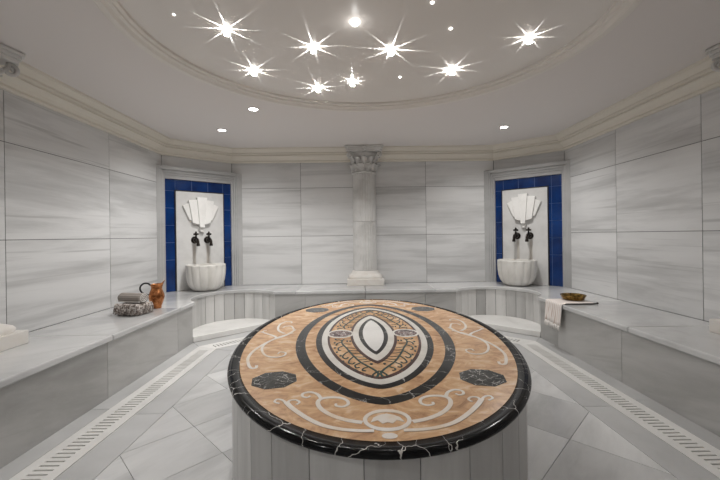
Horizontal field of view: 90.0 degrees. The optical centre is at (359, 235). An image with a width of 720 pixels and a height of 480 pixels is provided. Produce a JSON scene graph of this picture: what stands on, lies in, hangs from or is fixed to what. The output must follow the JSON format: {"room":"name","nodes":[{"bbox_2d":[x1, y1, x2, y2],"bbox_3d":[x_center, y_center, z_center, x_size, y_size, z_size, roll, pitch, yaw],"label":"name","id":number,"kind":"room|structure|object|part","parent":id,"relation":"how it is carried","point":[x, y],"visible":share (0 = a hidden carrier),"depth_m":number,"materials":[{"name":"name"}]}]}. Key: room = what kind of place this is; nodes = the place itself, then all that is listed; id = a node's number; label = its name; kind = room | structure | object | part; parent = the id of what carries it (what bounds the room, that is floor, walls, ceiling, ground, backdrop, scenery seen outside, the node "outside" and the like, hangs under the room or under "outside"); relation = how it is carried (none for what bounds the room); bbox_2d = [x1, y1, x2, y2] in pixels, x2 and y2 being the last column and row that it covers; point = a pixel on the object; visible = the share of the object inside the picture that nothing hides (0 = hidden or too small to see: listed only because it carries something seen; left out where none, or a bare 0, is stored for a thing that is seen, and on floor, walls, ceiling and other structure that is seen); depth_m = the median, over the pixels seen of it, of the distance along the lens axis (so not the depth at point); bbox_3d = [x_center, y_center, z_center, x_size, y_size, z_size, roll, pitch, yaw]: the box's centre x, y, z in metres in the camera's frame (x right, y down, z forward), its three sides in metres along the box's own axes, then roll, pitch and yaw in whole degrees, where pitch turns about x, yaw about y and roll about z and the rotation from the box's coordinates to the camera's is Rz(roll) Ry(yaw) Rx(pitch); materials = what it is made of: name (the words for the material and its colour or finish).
{"room":"spa","nodes":[
{"label":"spa","id":0,"kind":"room"},
{"bbox_2d":[0,89,160,332],"bbox_3d":[-2.673,-0.065,1.973,0.100,2.600,5.690,-1,0,0],"label":"wall","id":1,"kind":"structure","parent":0,"point":[78,200],"depth_m":3.24,"materials":[{"name":"stone"}]},
{"bbox_2d":[161,155,231,291],"bbox_3d":[-2.322,-0.070,5.173,0.957,2.600,0.100,-1,0,-42],"label":"wall","id":2,"kind":"structure","parent":0,"point":[173,161],"depth_m":5.11,"materials":[{"name":"stone"}]},
{"bbox_2d":[165,179,231,291],"bbox_3d":[-2.284,-0.011,5.131,0.933,1.539,0.012,-1,0,-42],"label":"tile surround","id":3,"kind":"object","parent":2,"relation":"attached to","point":[171,185],"visible":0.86,"depth_m":4.96,"materials":[{"name":"blue tile"}]},
{"bbox_2d":[174,190,224,290],"bbox_3d":[-2.241,0.067,5.098,0.674,1.382,0.094,-1,0,-42],"label":"fountain","id":4,"kind":"object","parent":3,"relation":"attached to","point":[202,213],"visible":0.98,"depth_m":5.05,"materials":[{"name":"stone"}]},
{"bbox_3d":[-2.380,-0.331,4.996,0.151,0.241,0.030,-1,0,-42],"label":"fan blade","id":5,"kind":"part","parent":4,"relation":"part of","materials":[{"name":"white stone"}]},
{"bbox_3d":[-2.311,-0.328,5.042,0.170,0.346,0.052,-1,0,-42],"label":"fan blade","id":6,"kind":"part","parent":4,"relation":"part of","materials":[{"name":"white stone"}]},
{"bbox_2d":[191,232,199,245],"bbox_3d":[-2.267,0.044,4.995,0.100,0.213,0.174,-1,0,-42],"label":"tap","id":7,"kind":"object","parent":4,"relation":"attached to","point":[195,239],"visible":1,"depth_m":4.99,"materials":[{"name":"grey metal"}]},
{"bbox_3d":[-2.240,-0.321,5.090,0.135,0.424,0.074,-1,0,-42],"label":"fan blade","id":8,"kind":"part","parent":4,"relation":"part of","materials":[{"name":"white stone"}]},
{"bbox_2d":[204,232,212,245],"bbox_3d":[-2.137,0.042,5.110,0.100,0.213,0.174,-1,0,-42],"label":"tap","id":9,"kind":"object","parent":4,"relation":"attached to","point":[207,239],"visible":1,"depth_m":5.10,"materials":[{"name":"grey metal"}]},
{"bbox_3d":[-2.183,-0.330,5.156,0.170,0.346,0.052,-1,0,-42],"label":"fan blade","id":10,"kind":"part","parent":4,"relation":"part of","materials":[{"name":"white stone"}]},
{"bbox_3d":[-2.130,-0.335,5.218,0.151,0.241,0.030,-1,0,-42],"label":"fan blade","id":11,"kind":"part","parent":4,"relation":"part of","materials":[{"name":"white stone"}]},
{"bbox_2d":[156,165,242,292],"bbox_3d":[-2.242,-0.085,5.103,1.154,1.686,0.088,-1,0,-42],"label":"frame","id":12,"kind":"object","parent":2,"relation":"attached to","point":[163,172],"visible":0.94,"depth_m":5.15,"materials":[{"name":"stone"}]},
{"bbox_2d":[0,0,719,147],"bbox_3d":[0.068,-1.356,2.311,5.420,0.090,6.320,-1,0,0],"label":"ceiling","id":13,"kind":"structure","parent":0,"point":[72,42],"depth_m":3.22,"materials":[{"name":"white paint"}]},
{"bbox_2d":[247,107,258,111],"bbox_3d":[-1.093,-1.292,3.691,0.120,0.006,0.120,-1,0,0],"label":"recessed light","id":14,"kind":"object","parent":13,"relation":"in","point":[254,109],"visible":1,"depth_m":3.69,"materials":[{"name":"white"}]},
{"bbox_2d":[0,56,719,163],"bbox_3d":[0.070,-1.212,2.311,5.420,0.198,6.320,-1,0,0],"label":"crown molding","id":15,"kind":"structure","parent":13,"relation":"attached to","point":[32,84],"depth_m":4.07,"materials":[{"name":"beige paint"}]},
{"bbox_2d":[92,0,642,111],"bbox_3d":[0.058,-1.333,2.331,3.140,0.065,2.940,-1,0,0],"label":"molding","id":16,"kind":"structure","parent":13,"relation":"attached to","point":[113,10],"depth_m":2.88,"materials":[{"name":"white paint"}]},
{"bbox_2d":[0,330,719,479],"bbox_3d":[0.102,1.259,2.311,5.620,0.120,6.520,-1,0,0],"label":"floor","id":17,"kind":"structure","parent":0,"point":[184,433],"depth_m":2.16,"materials":[{"name":"stone"}]},
{"bbox_2d":[9,346,215,479],"bbox_3d":[-1.642,1.238,1.552,0.226,0.034,4.832,-1,0,0],"label":"drain cover","id":18,"kind":"object","parent":17,"relation":"on","point":[64,455],"visible":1,"depth_m":2.32,"materials":[{"name":"stone"}]},
{"bbox_2d":[200,337,244,348],"bbox_3d":[-1.343,1.234,4.210,0.964,0.034,0.226,-1,0,-43],"label":"drain cover","id":19,"kind":"object","parent":17,"relation":"on","point":[236,341],"visible":0.37,"depth_m":4.05,"materials":[{"name":"stone"}]},
{"bbox_2d":[193,318,269,341],"bbox_3d":[-1.709,1.188,4.663,1.043,0.066,0.565,-1,0,-43],"label":"step","id":20,"kind":"structure","parent":17,"relation":"on","point":[217,329],"depth_m":4.52,"materials":[{"name":"white stone"}]},
{"bbox_2d":[0,282,719,468],"bbox_3d":[0.098,0.964,2.311,5.420,0.470,6.319,-1,0,0],"label":"bench","id":21,"kind":"object","parent":17,"relation":"on","point":[65,370],"visible":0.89,"depth_m":2.88,"materials":[{"name":"white stone"}]},
{"bbox_2d":[0,43,28,351],"bbox_3d":[-2.479,-0.256,2.280,0.304,2.036,0.569,-1,0,0],"label":"marble column","id":22,"kind":"structure","parent":21,"relation":"on","point":[10,337],"depth_m":2.46,"materials":[{"name":"white stone"}]},
{"bbox_3d":[-2.486,0.612,2.279,0.256,0.111,0.512,-1,0,0],"label":"foot moulding","id":23,"kind":"part","parent":22,"relation":"part of","materials":[{"name":"stone"}]},
{"bbox_3d":[-1.905,1.012,2.169,0.030,0.425,1.067,-1,0,0],"label":"panel","id":24,"kind":"part","parent":21,"relation":"part of","materials":[{"name":"stone"}]},
{"bbox_3d":[-2.241,0.782,2.171,0.745,0.045,1.118,-1,0,0],"label":"seat","id":25,"kind":"part","parent":21,"relation":"part of","materials":[{"name":"stone"}]},
{"bbox_3d":[-2.250,0.782,3.256,0.745,0.045,1.048,-1,0,0],"label":"seat","id":26,"kind":"part","parent":21,"relation":"part of","materials":[{"name":"stone"}]},
{"bbox_2d":[113,301,153,315],"bbox_3d":[-2.185,0.702,3.470,0.266,0.110,0.224,-1,0,14],"label":"folded towel","id":27,"kind":"object","parent":21,"relation":"on","point":[132,309],"visible":0.97,"depth_m":3.39,"materials":[{"name":"grey fabric"}]},
{"bbox_2d":[117,293,147,302],"bbox_3d":[-2.194,0.603,3.481,0.258,0.094,0.118,-1,0,14],"label":"rolled towel","id":28,"kind":"object","parent":27,"relation":"on","point":[123,297],"visible":1,"depth_m":3.44,"materials":[{"name":"white fabric"}]},
{"bbox_3d":[-1.914,1.013,3.234,0.030,0.425,1.057,-1,0,0],"label":"panel","id":29,"kind":"part","parent":21,"relation":"part of","materials":[{"name":"stone"}]},
{"bbox_2d":[139,280,164,308],"bbox_3d":[-2.147,0.612,3.734,0.219,0.292,0.152,-1,0,-45],"label":"jug","id":30,"kind":"object","parent":21,"relation":"on","point":[156,295],"visible":0.94,"depth_m":3.71,"materials":[{"name":"orange metal"}]},
{"bbox_3d":[-2.223,0.557,3.725,0.110,0.139,0.017,-1,0,-18],"label":"handle","id":31,"kind":"part","parent":30,"relation":"part of","materials":[{"name":"black metal"}]},
{"bbox_3d":[-1.920,1.013,3.933,0.030,0.425,0.335,-1,0,0],"label":"panel","id":32,"kind":"part","parent":21,"relation":"part of","materials":[{"name":"stone"}]},
{"bbox_2d":[185,263,225,290],"bbox_3d":[-2.104,0.578,4.959,0.518,0.358,0.432,-1,0,-42],"label":"basin","id":33,"kind":"object","parent":21,"relation":"on","point":[205,276],"visible":1,"depth_m":4.80,"materials":[{"name":"white stone"}]},
{"bbox_3d":[-1.744,0.775,4.621,1.779,0.045,1.669,-1,0,0],"label":"seat","id":34,"kind":"part","parent":21,"relation":"part of","materials":[{"name":"stone"}]},
{"bbox_3d":[-0.929,1.000,4.827,0.411,0.425,0.030,-1,0,0],"label":"panel","id":35,"kind":"part","parent":21,"relation":"part of","materials":[{"name":"stone"}]},
{"bbox_3d":[-0.393,0.758,5.129,0.929,0.045,0.675,-1,0,0],"label":"seat","id":36,"kind":"part","parent":21,"relation":"part of","materials":[{"name":"stone"}]},
{"bbox_3d":[-0.323,0.992,4.832,0.795,0.425,0.030,-1,0,0],"label":"panel","id":37,"kind":"part","parent":21,"relation":"part of","materials":[{"name":"stone"}]},
{"bbox_2d":[344,145,383,285],"bbox_3d":[0.071,-0.289,5.322,0.569,2.036,0.304,-1,0,0],"label":"marble column","id":38,"kind":"structure","parent":21,"relation":"on","point":[363,158],"depth_m":5.31,"materials":[{"name":"white stone"}]},
{"bbox_3d":[0.082,0.578,5.341,0.512,0.111,0.256,-1,0,0],"label":"foot moulding","id":39,"kind":"part","parent":38,"relation":"part of","materials":[{"name":"stone"}]},
{"bbox_3d":[0.479,0.981,4.839,0.795,0.425,0.030,-1,0,0],"label":"panel","id":40,"kind":"part","parent":21,"relation":"part of","materials":[{"name":"stone"}]},
{"bbox_3d":[0.537,0.746,5.137,0.929,0.045,0.675,-1,0,0],"label":"seat","id":41,"kind":"part","parent":21,"relation":"part of","materials":[{"name":"stone"}]},
{"bbox_3d":[1.084,0.973,4.844,0.411,0.425,0.030,-1,0,0],"label":"panel","id":42,"kind":"part","parent":21,"relation":"part of","materials":[{"name":"stone"}]},
{"bbox_2d":[497,259,536,285],"bbox_3d":[2.185,0.522,5.047,0.518,0.358,0.432,-1,0,41],"label":"basin","id":43,"kind":"object","parent":21,"relation":"on","point":[512,272],"visible":1,"depth_m":4.88,"materials":[{"name":"white stone"}]},
{"bbox_3d":[1.897,0.728,4.651,1.779,0.045,1.669,-1,0,0],"label":"seat","id":44,"kind":"part","parent":21,"relation":"part of","materials":[{"name":"stone"}]},
{"bbox_3d":[2.090,0.960,3.956,0.030,0.425,0.355,-1,0,0],"label":"panel","id":45,"kind":"part","parent":21,"relation":"part of","materials":[{"name":"stone"}]},
{"bbox_2d":[544,299,598,330],"bbox_3d":[2.203,0.822,3.787,0.416,0.290,0.324,-1,0,0],"label":"towel","id":46,"kind":"object","parent":21,"relation":"on","point":[553,307],"visible":0.94,"depth_m":3.76,"materials":[{"name":"white fabric"}]},
{"bbox_2d":[560,293,586,300],"bbox_3d":[2.297,0.664,3.879,0.252,0.054,0.252,-1,0,0],"label":"brass bowl","id":47,"kind":"object","parent":46,"relation":"on","point":[566,296],"visible":1,"depth_m":3.83,"materials":[{"name":"gold metal"}]},
{"bbox_3d":[2.095,0.960,3.322,0.030,0.425,0.907,-1,0,0],"label":"panel","id":48,"kind":"part","parent":21,"relation":"part of","materials":[{"name":"stone"}]},
{"bbox_3d":[2.425,0.721,3.295,0.745,0.045,1.048,-1,0,0],"label":"seat","id":49,"kind":"part","parent":21,"relation":"part of","materials":[{"name":"stone"}]},
{"bbox_3d":[2.103,0.960,2.342,0.030,0.425,1.047,-1,0,0],"label":"panel","id":50,"kind":"part","parent":21,"relation":"part of","materials":[{"name":"stone"}]},
{"bbox_3d":[2.434,0.721,2.210,0.745,0.045,1.118,-1,0,0],"label":"seat","id":51,"kind":"part","parent":21,"relation":"part of","materials":[{"name":"stone"}]},
{"bbox_2d":[705,43,719,333],"bbox_3d":[2.643,-0.323,2.342,0.304,2.036,0.569,-1,0,0],"label":"marble column","id":52,"kind":"structure","parent":21,"relation":"on","point":[714,52],"depth_m":2.56,"materials":[{"name":"white stone"}]},
{"bbox_2d":[227,299,531,479],"bbox_3d":[0.091,0.927,2.419,1.739,0.541,2.677,-1,0,0],"label":"massage table","id":53,"kind":"object","parent":17,"relation":"on","point":[356,389],"visible":1,"depth_m":1.49,"materials":[{"name":"stone"}]},
{"bbox_3d":[-0.131,0.661,2.417,0.182,0.002,0.196,-1,0,3],"label":"oval frame","id":54,"kind":"part","parent":53,"relation":"part of","materials":[{"name":"white stone"}]},
{"bbox_3d":[0.305,0.655,2.421,0.182,0.002,0.196,-1,0,-4],"label":"oval frame","id":55,"kind":"part","parent":53,"relation":"part of","materials":[{"name":"white stone"}]},
{"bbox_2d":[469,315,540,336],"bbox_3d":[1.872,1.141,4.693,1.043,0.066,0.565,-1,0,42],"label":"step","id":56,"kind":"structure","parent":17,"relation":"on","point":[497,322],"depth_m":4.50,"materials":[{"name":"white stone"}]},
{"bbox_2d":[505,336,532,343],"bbox_3d":[1.515,1.196,4.234,0.964,0.034,0.226,-1,0,42],"label":"drain cover","id":57,"kind":"object","parent":17,"relation":"on","point":[512,339],"visible":0.18,"depth_m":4.03,"materials":[{"name":"stone"}]},
{"bbox_2d":[519,341,719,478],"bbox_3d":[1.858,1.192,1.581,0.226,0.034,4.832,-1,0,0],"label":"drain cover","id":58,"kind":"object","parent":17,"relation":"on","point":[696,449],"visible":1,"depth_m":2.37,"materials":[{"name":"stone"}]},
{"bbox_2d":[232,161,493,298],"bbox_3d":[0.058,-0.101,5.521,3.980,2.600,0.100,-1,0,0],"label":"wall","id":59,"kind":"structure","parent":0,"point":[297,218],"depth_m":5.47,"materials":[{"name":"stone"}]},
{"bbox_2d":[119,0,615,102],"bbox_3d":[0.058,-1.381,2.331,3.060,0.030,2.860,-1,0,0],"label":"ceiling","id":60,"kind":"structure","parent":0,"point":[486,41],"depth_m":2.50,"materials":[{"name":"white paint"}]},
{"bbox_2d":[224,28,229,36],"bbox_3d":[-0.872,-1.334,2.361,0.040,0.039,0.040,-1,0,0],"label":"recessed light","id":61,"kind":"object","parent":60,"relation":"in","point":[226,32],"visible":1,"depth_m":2.35,"materials":[{"name":"white"}]},
{"bbox_2d":[311,46,315,52],"bbox_3d":[-0.337,-1.341,2.596,0.040,0.039,0.040,-1,0,0],"label":"recessed light","id":62,"kind":"object","parent":60,"relation":"in","point":[313,48],"visible":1,"depth_m":2.58,"materials":[{"name":"white"}]},
{"bbox_2d":[350,19,359,26],"bbox_3d":[-0.032,-1.350,2.298,0.064,0.028,0.064,-1,0,0],"label":"recessed light","id":63,"kind":"object","parent":60,"relation":"in","point":[354,22],"visible":1,"depth_m":2.28,"materials":[{"name":"white"}]},
{"bbox_2d":[388,49,393,55],"bbox_3d":[0.226,-1.349,2.646,0.040,0.039,0.040,-1,0,0],"label":"recessed light","id":64,"kind":"object","parent":60,"relation":"in","point":[390,53],"visible":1,"depth_m":2.64,"materials":[{"name":"white"}]},
{"bbox_2d":[526,36,532,43],"bbox_3d":[1.180,-1.361,2.508,0.040,0.039,0.040,-1,0,0],"label":"recessed light","id":65,"kind":"object","parent":60,"relation":"in","point":[528,41],"visible":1,"depth_m":2.50,"materials":[{"name":"white"}]},
{"bbox_2d":[494,151,564,286],"bbox_3d":[2.443,-0.132,5.213,0.957,2.600,0.100,-1,0,41],"label":"wall","id":66,"kind":"structure","parent":0,"point":[557,156],"depth_m":5.14,"materials":[{"name":"stone"}]},
{"bbox_2d":[484,160,571,287],"bbox_3d":[2.363,-0.145,5.141,1.154,1.686,0.088,-1,0,41],"label":"frame","id":67,"kind":"object","parent":66,"relation":"attached to","point":[560,167],"visible":1,"depth_m":5.16,"materials":[{"name":"stone"}]},
{"bbox_2d":[495,174,562,285],"bbox_3d":[2.407,-0.072,5.171,0.933,1.539,0.014,-1,0,41],"label":"tile surround","id":68,"kind":"object","parent":66,"relation":"attached to","point":[554,182],"visible":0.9,"depth_m":4.96,"materials":[{"name":"blue tile"}]},
{"bbox_2d":[501,186,549,285],"bbox_3d":[2.346,0.007,5.154,0.640,1.382,0.094,-1,0,41],"label":"fountain","id":69,"kind":"object","parent":68,"relation":"attached to","point":[522,208],"visible":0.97,"depth_m":5.11,"materials":[{"name":"stone"}]},
{"bbox_3d":[2.228,-0.392,5.267,0.144,0.241,0.030,-1,0,41],"label":"fan blade","id":70,"kind":"part","parent":69,"relation":"part of","materials":[{"name":"white stone"}]},
{"bbox_3d":[2.280,-0.388,5.208,0.162,0.346,0.052,-1,0,41],"label":"fan blade","id":71,"kind":"part","parent":69,"relation":"part of","materials":[{"name":"white stone"}]},
{"bbox_2d":[512,227,520,241],"bbox_3d":[2.231,-0.015,5.173,0.100,0.213,0.174,-1,0,41],"label":"tap","id":72,"kind":"object","parent":69,"relation":"attached to","point":[516,235],"visible":1,"depth_m":5.17,"materials":[{"name":"grey metal"}]},
{"bbox_3d":[2.334,-0.381,5.147,0.128,0.424,0.074,-1,0,41],"label":"fan blade","id":73,"kind":"part","parent":69,"relation":"part of","materials":[{"name":"white stone"}]},
{"bbox_2d":[525,227,533,241],"bbox_3d":[2.363,-0.017,5.060,0.100,0.213,0.174,-1,0,41],"label":"tap","id":74,"kind":"object","parent":69,"relation":"attached to","point":[529,235],"visible":1,"depth_m":5.05,"materials":[{"name":"grey metal"}]},
{"bbox_3d":[2.403,-0.390,5.102,0.162,0.346,0.052,-1,0,41],"label":"fan blade","id":75,"kind":"part","parent":69,"relation":"part of","materials":[{"name":"white stone"}]},
{"bbox_3d":[2.469,-0.395,5.060,0.144,0.241,0.030,-1,0,41],"label":"fan blade","id":76,"kind":"part","parent":69,"relation":"part of","materials":[{"name":"white stone"}]},
{"bbox_2d":[564,87,719,321],"bbox_3d":[2.847,-0.137,2.019,0.100,2.600,5.690,-1,0,0],"label":"wall","id":77,"kind":"structure","parent":0,"point":[645,192],"depth_m":3.41,"materials":[{"name":"stone"}]}
]}

